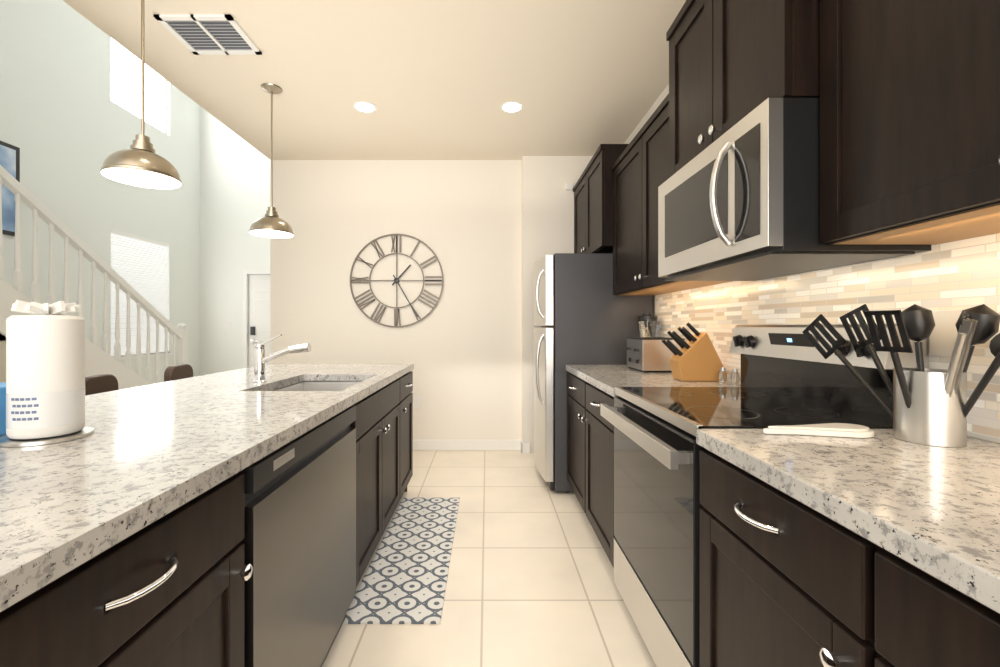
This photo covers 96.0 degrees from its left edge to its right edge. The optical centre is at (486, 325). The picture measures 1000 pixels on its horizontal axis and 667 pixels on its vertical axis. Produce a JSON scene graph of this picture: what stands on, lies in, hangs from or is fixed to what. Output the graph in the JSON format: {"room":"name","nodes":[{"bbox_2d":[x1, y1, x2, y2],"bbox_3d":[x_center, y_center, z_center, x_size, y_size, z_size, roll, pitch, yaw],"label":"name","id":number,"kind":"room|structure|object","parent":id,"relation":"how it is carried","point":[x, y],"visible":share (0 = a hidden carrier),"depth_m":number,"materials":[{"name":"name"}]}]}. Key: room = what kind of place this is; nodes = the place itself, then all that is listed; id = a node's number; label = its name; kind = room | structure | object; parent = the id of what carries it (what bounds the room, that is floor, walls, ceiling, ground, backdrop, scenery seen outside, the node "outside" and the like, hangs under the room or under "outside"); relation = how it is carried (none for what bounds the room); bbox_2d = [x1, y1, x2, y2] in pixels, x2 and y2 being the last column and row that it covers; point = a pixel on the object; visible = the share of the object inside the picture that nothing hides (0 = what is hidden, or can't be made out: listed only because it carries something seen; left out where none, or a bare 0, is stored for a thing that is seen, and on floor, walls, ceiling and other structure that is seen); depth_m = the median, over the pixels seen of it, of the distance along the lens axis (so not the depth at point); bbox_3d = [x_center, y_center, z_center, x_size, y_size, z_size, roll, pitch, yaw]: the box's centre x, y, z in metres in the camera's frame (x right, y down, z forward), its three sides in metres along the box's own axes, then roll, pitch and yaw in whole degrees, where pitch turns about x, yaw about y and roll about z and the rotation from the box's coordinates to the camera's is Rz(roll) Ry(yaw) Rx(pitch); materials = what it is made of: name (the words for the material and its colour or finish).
{"room":"kitchen","nodes":[
{"label":"kitchen","id":0,"kind":"room"},
{"bbox_2d":[0,0,199,383],"bbox_3d":[-4.810,-1.720,2.425,0.120,5.800,10.050,0,0,0],"label":"wall","id":1,"kind":"structure","parent":0,"point":[68,126],"depth_m":5.31,"materials":[{"name":"white paint"}]},
{"bbox_2d":[0,141,19,235],"bbox_3d":[-4.736,-1.350,4.085,0.027,0.900,0.930,0,0,0],"label":"picture frame","id":2,"kind":"object","parent":1,"relation":"attached to","point":[10,158],"visible":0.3,"depth_m":4.45,"materials":[{"name":"black plastic"}]},
{"bbox_2d":[112,77,172,359],"bbox_3d":[-4.785,-1.840,6.210,0.110,4.560,1.120,0,0,0],"label":"window frames","id":3,"kind":"structure","parent":1,"relation":"in","point":[164,105],"depth_m":6.70,"materials":[{"name":"white"}]},
{"bbox_2d":[111,229,169,355],"bbox_3d":[-4.772,-0.420,6.210,0.045,1.620,1.050,0,0,0],"label":"window","id":4,"kind":"structure","parent":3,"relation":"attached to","point":[140,265],"depth_m":6.18,"materials":[{"name":"grey glass"}]},
{"bbox_2d":[200,106,269,375],"bbox_3d":[-1.722,-1.720,7.510,6.055,5.800,0.120,0,0,0],"label":"wall","id":5,"kind":"structure","parent":0,"point":[234,186],"depth_m":7.45,"materials":[{"name":"white paint"}]},
{"bbox_2d":[242,270,269,367],"bbox_3d":[-3.515,0.125,7.473,1.050,2.110,0.095,0,0,0],"label":"door frame","id":6,"kind":"structure","parent":5,"relation":"attached to","point":[259,309],"depth_m":7.47,"materials":[{"name":"white wood"}]},
{"bbox_2d":[63,0,685,159],"bbox_3d":[-0.378,-1.650,0.910,3.365,0.140,7.020,0,0,0],"label":"ceiling","id":7,"kind":"structure","parent":0,"point":[437,79],"depth_m":2.79,"materials":[{"name":"beige paint"}]},
{"bbox_2d":[100,0,181,188],"bbox_3d":[-1.430,-1.095,1.870,0.268,0.969,0.268,0,0,0],"label":"pendant lamp","id":8,"kind":"object","parent":7,"relation":"hanging from","point":[140,162],"visible":1,"depth_m":1.85,"materials":[{"name":"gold metal"}]},
{"bbox_2d":[153,14,261,54],"bbox_3d":[-1.495,-1.573,2.440,0.390,0.012,0.320,0,0,0],"label":"ceiling vent","id":9,"kind":"object","parent":7,"relation":"in","point":[210,34],"visible":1,"depth_m":2.42,"materials":[{"name":"white metal"}]},
{"bbox_2d":[249,83,293,237],"bbox_3d":[-1.430,-1.095,2.990,0.268,0.969,0.268,0,0,0],"label":"pendant lamp","id":10,"kind":"object","parent":7,"relation":"hanging from","point":[271,224],"visible":1,"depth_m":2.96,"materials":[{"name":"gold metal"}]},
{"bbox_2d":[353,101,376,112],"bbox_3d":[-0.880,-1.579,3.250,0.169,0.006,0.169,0,0,-6],"label":"recessed light","id":11,"kind":"object","parent":7,"relation":"in","point":[365,108],"depth_m":3.25,"materials":[{"name":"white"}]},
{"bbox_2d":[500,101,523,112],"bbox_3d":[0.180,-1.579,3.250,0.169,0.006,0.169,0,0,-6],"label":"recessed light","id":12,"kind":"object","parent":7,"relation":"in","point":[504,107],"depth_m":3.25,"materials":[{"name":"white"}]},
{"bbox_2d":[270,156,592,452],"bbox_3d":[-0.438,-0.200,5.815,3.245,2.760,3.270,0,0,0],"label":"wall","id":13,"kind":"structure","parent":0,"point":[489,233],"depth_m":4.28,"materials":[{"name":"white paint"}]},
{"bbox_2d":[350,234,443,327],"bbox_3d":[-0.856,-0.430,4.259,0.890,0.890,0.040,0,0,0],"label":"wall clock","id":14,"kind":"object","parent":13,"relation":"attached to","point":[396,280],"visible":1,"depth_m":4.26,"materials":[{"name":"silver metal"}]},
{"bbox_2d":[413,397,419,408],"bbox_3d":[-0.670,0.733,4.276,0.070,0.115,0.006,0,0,0],"label":"outlet","id":15,"kind":"object","parent":13,"relation":"attached to","point":[416,402],"visible":1,"depth_m":4.27,"materials":[{"name":"white plastic"}]},
{"bbox_2d":[566,183,572,189],"bbox_3d":[0.760,-1.290,4.165,0.060,0.060,0.029,0,0,0],"label":"smoke detector","id":16,"kind":"object","parent":13,"relation":"attached to","point":[569,186],"visible":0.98,"depth_m":4.15,"materials":[{"name":"white plastic"}]},
{"bbox_2d":[322,450,656,666],"bbox_3d":[-1.782,1.240,2.425,6.175,0.120,10.290,0,0,0],"label":"floor","id":17,"kind":"structure","parent":0,"point":[530,581],"depth_m":2.02,"materials":[{"name":"tile"}]},
{"bbox_2d":[0,165,189,389],"bbox_3d":[-4.234,-0.824,1.528,1.008,4.049,8.235,0,0,0],"label":"staircase","id":18,"kind":"structure","parent":17,"relation":"on","point":[98,360],"depth_m":4.28,"materials":[{"name":"beige wood"}]},
{"bbox_2d":[85,374,117,395],"bbox_3d":[-1.734,0.714,2.250,0.483,0.937,0.476,0,0,0],"label":"bar stool","id":19,"kind":"object","parent":17,"relation":"on","point":[99,383],"visible":0.04,"depth_m":2.24,"materials":[{"name":"brown wood"}]},
{"bbox_2d":[164,364,192,381],"bbox_3d":[-1.734,0.714,2.850,0.483,0.937,0.476,0,0,0],"label":"bar stool","id":20,"kind":"object","parent":17,"relation":"on","point":[177,372],"visible":0.02,"depth_m":2.81,"materials":[{"name":"brown wood"}]},
{"bbox_2d":[0,368,413,666],"bbox_3d":[-0.857,0.745,1.300,0.726,0.870,3.840,0,0,0],"label":"kitchen island","id":21,"kind":"object","parent":17,"relation":"on","point":[168,590],"depth_m":0.78,"materials":[{"name":"brown wood"}]},
{"bbox_2d":[0,364,413,599],"bbox_3d":[-1.042,0.290,1.292,1.035,0.040,3.884,0,0,0],"label":"island countertop","id":22,"kind":"structure","parent":21,"relation":"on","point":[150,446],"depth_m":0.97,"materials":[{"name":"white stone"}]},
{"bbox_2d":[0,382,5,435],"bbox_3d":[-1.245,0.209,1.090,0.110,0.119,0.220,0,0,0],"label":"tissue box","id":23,"kind":"object","parent":22,"relation":"on","point":[2,408],"visible":0.21,"depth_m":1.11,"materials":[{"name":"blue"}]},
{"bbox_2d":[0,300,93,446],"bbox_3d":[-1.060,0.105,1.085,0.170,0.328,0.170,0,0,0],"label":"paper towel","id":24,"kind":"object","parent":22,"relation":"on","point":[45,373],"visible":1,"depth_m":1.04,"materials":[{"name":"white paper"}]},
{"bbox_2d":[253,334,310,382],"bbox_3d":[-0.986,0.154,2.153,0.278,0.231,0.094,0,0,0],"label":"faucet","id":25,"kind":"object","parent":22,"relation":"on","point":[261,359],"visible":1,"depth_m":2.15,"materials":[{"name":"silver metal"}]},
{"bbox_2d":[272,381,361,390],"bbox_3d":[-0.820,0.420,2.200,0.464,0.217,0.704,0,0,0],"label":"sink","id":26,"kind":"object","parent":22,"relation":"in","point":[321,385],"visible":0.08,"depth_m":2.54,"materials":[{"name":"silver metal"}]},
{"bbox_2d":[238,405,355,666],"bbox_3d":[-0.821,0.747,1.400,0.598,0.866,0.792,0,0,0],"label":"dishwasher","id":27,"kind":"object","parent":21,"relation":"in","point":[299,540],"visible":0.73,"depth_m":1.27,"materials":[{"name":"silver metal"}]},
{"bbox_2d":[343,498,459,623],"bbox_3d":[-0.380,1.175,2.425,0.390,0.008,1.290,0,0,0],"label":"kitchen mat","id":28,"kind":"object","parent":17,"relation":"on","point":[404,580],"visible":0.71,"depth_m":2.16,"materials":[{"name":"white fabric"}]},
{"bbox_2d":[413,440,522,451],"bbox_3d":[-0.871,1.130,4.268,2.403,0.100,0.023,0,0,0],"label":"baseboard","id":29,"kind":"structure","parent":17,"relation":"on","point":[417,444],"depth_m":4.27,"materials":[{"name":"white wood"}]},
{"bbox_2d":[566,369,617,567],"bbox_3d":[0.864,0.745,2.554,0.618,0.870,1.180,0,0,0],"label":"base cabinet","id":30,"kind":"object","parent":17,"relation":"on","point":[590,437],"depth_m":2.39,"materials":[{"name":"brown wood"}]},
{"bbox_2d":[566,365,740,392],"bbox_3d":[0.861,0.290,2.554,0.623,0.040,1.180,0,0,0],"label":"countertop","id":31,"kind":"structure","parent":30,"relation":"on","point":[608,376],"depth_m":2.31,"materials":[{"name":"white stone"}]},
{"bbox_2d":[637,313,657,336],"bbox_3d":[1.080,0.091,3.030,0.150,0.355,0.150,0,0,0],"label":"blender","id":32,"kind":"object","parent":31,"relation":"on","point":[647,323],"visible":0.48,"depth_m":2.98,"materials":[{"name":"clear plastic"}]},
{"bbox_2d":[626,337,685,371],"bbox_3d":[1.015,0.170,2.750,0.270,0.198,0.300,0,0,0],"label":"toaster","id":33,"kind":"object","parent":31,"relation":"on","point":[650,354],"visible":0.83,"depth_m":2.60,"materials":[{"name":"silver metal"}]},
{"bbox_2d":[662,322,723,380],"bbox_3d":[1.022,0.125,2.245,0.283,0.288,0.110,0,0,0],"label":"knife block","id":34,"kind":"object","parent":31,"relation":"on","point":[695,357],"visible":0.96,"depth_m":2.19,"materials":[{"name":"brown wood"}]},
{"bbox_2d":[719,367,725,383],"bbox_3d":[1.100,0.230,2.100,0.033,0.078,0.033,0,0,-15],"label":"shaker","id":35,"kind":"object","parent":31,"relation":"on","point":[723,376],"depth_m":2.09,"materials":[{"name":"clear glass"}]},
{"bbox_2d":[726,368,738,384],"bbox_3d":[1.130,0.230,2.050,0.033,0.078,0.033,0,0,-15],"label":"shaker","id":36,"kind":"object","parent":31,"relation":"on","point":[734,375],"depth_m":2.04,"materials":[{"name":"clear glass"}]},
{"bbox_2d":[534,253,652,491],"bbox_3d":[0.755,0.335,3.540,0.816,1.690,0.780,0,0,0],"label":"fridge","id":37,"kind":"object","parent":17,"relation":"on","point":[583,315],"visible":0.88,"depth_m":3.15,"materials":[{"name":"grey metal"}]},
{"bbox_2d":[600,324,928,666],"bbox_3d":[0.831,0.588,1.575,0.681,1.185,0.764,0,0,0],"label":"range","id":38,"kind":"object","parent":17,"relation":"on","point":[791,375],"visible":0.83,"depth_m":1.45,"materials":[{"name":"silver metal"}]},
{"bbox_2d":[696,437,999,666],"bbox_3d":[0.864,0.745,0.626,0.618,0.870,1.120,0,0,0],"label":"base cabinet","id":39,"kind":"object","parent":17,"relation":"on","point":[881,548],"depth_m":0.77,"materials":[{"name":"brown wood"}]},
{"bbox_2d":[696,429,999,600],"bbox_3d":[0.861,0.290,-0.007,0.623,0.040,2.386,0,0,0],"label":"countertop","id":40,"kind":"structure","parent":39,"relation":"on","point":[940,505],"depth_m":0.77,"materials":[{"name":"white stone"}]},
{"bbox_2d":[763,423,873,437],"bbox_3d":[0.823,0.260,1.125,0.264,0.019,0.096,0,0,0],"label":"spoon rest","id":41,"kind":"object","parent":40,"relation":"on","point":[843,430],"visible":1,"depth_m":1.11,"materials":[{"name":"white ceramic"}]},
{"bbox_2d":[803,304,999,446],"bbox_3d":[1.013,0.105,1.112,0.225,0.327,0.438,0,0,0],"label":"utensil holder","id":42,"kind":"object","parent":40,"relation":"on","point":[932,407],"visible":1,"depth_m":1.03,"materials":[{"name":"silver metal"}]},
{"bbox_2d":[624,84,998,443],"bbox_3d":[1.245,-0.200,2.425,0.120,2.760,10.050,0,0,0],"label":"wall","id":43,"kind":"structure","parent":0,"point":[656,104],"depth_m":3.21,"materials":[{"name":"white paint"}]},
{"bbox_2d":[573,144,624,252],"bbox_3d":[0.992,-0.917,3.660,0.375,0.715,1.020,0,0,0],"label":"upper cabinet","id":44,"kind":"object","parent":43,"relation":"attached to","point":[593,191],"depth_m":3.35,"materials":[{"name":"brown wood"}]},
{"bbox_2d":[609,99,731,294],"bbox_3d":[1.030,-0.665,2.555,0.300,0.900,1.186,0,0,0],"label":"upper cabinet","id":45,"kind":"object","parent":43,"relation":"attached to","point":[639,168],"depth_m":2.60,"materials":[{"name":"brown wood"}]},
{"bbox_2d":[665,0,816,180],"bbox_3d":[0.985,-0.943,1.575,0.390,0.665,0.766,0,0,0],"label":"upper cabinet","id":46,"kind":"object","parent":43,"relation":"attached to","point":[727,57],"depth_m":1.49,"materials":[{"name":"brown wood"}]},
{"bbox_2d":[658,98,930,280],"bbox_3d":[0.930,-0.400,1.575,0.498,0.411,0.766,0,0,0],"label":"microwave","id":47,"kind":"object","parent":46,"relation":"attached to","point":[739,201],"visible":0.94,"depth_m":1.29,"materials":[{"name":"silver metal"}]},
{"bbox_2d":[655,233,999,443],"bbox_3d":[1.181,0.025,0.975,0.008,0.490,4.350,0,0,0],"label":"backsplash","id":48,"kind":"structure","parent":43,"relation":"attached to","point":[963,274],"depth_m":1.39,"materials":[{"name":"tile"}]},
{"bbox_2d":[929,310,961,357],"bbox_3d":[1.173,0.020,1.150,0.008,0.120,0.080,0,0,0],"label":"outlet","id":49,"kind":"object","parent":48,"relation":"attached to","point":[943,337],"visible":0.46,"depth_m":1.15,"materials":[{"name":"white"}]},
{"bbox_2d":[817,0,999,244],"bbox_3d":[1.027,-0.745,0.661,0.305,1.060,1.055,0,0,0],"label":"upper cabinet","id":50,"kind":"object","parent":43,"relation":"attached to","point":[906,93],"depth_m":0.96,"materials":[{"name":"brown wood"}]},
{"label":"outside","id":51,"kind":"structure","parent":0,"visible":0},
{"bbox_2d":[111,38,161,130],"bbox_3d":[-4.855,-1.860,6.210,0.010,4.520,1.060,0,0,0],"label":"sky","id":52,"kind":"structure","parent":51,"point":[125,79],"depth_m":6.17,"materials":[{"name":"white"}]}
]}

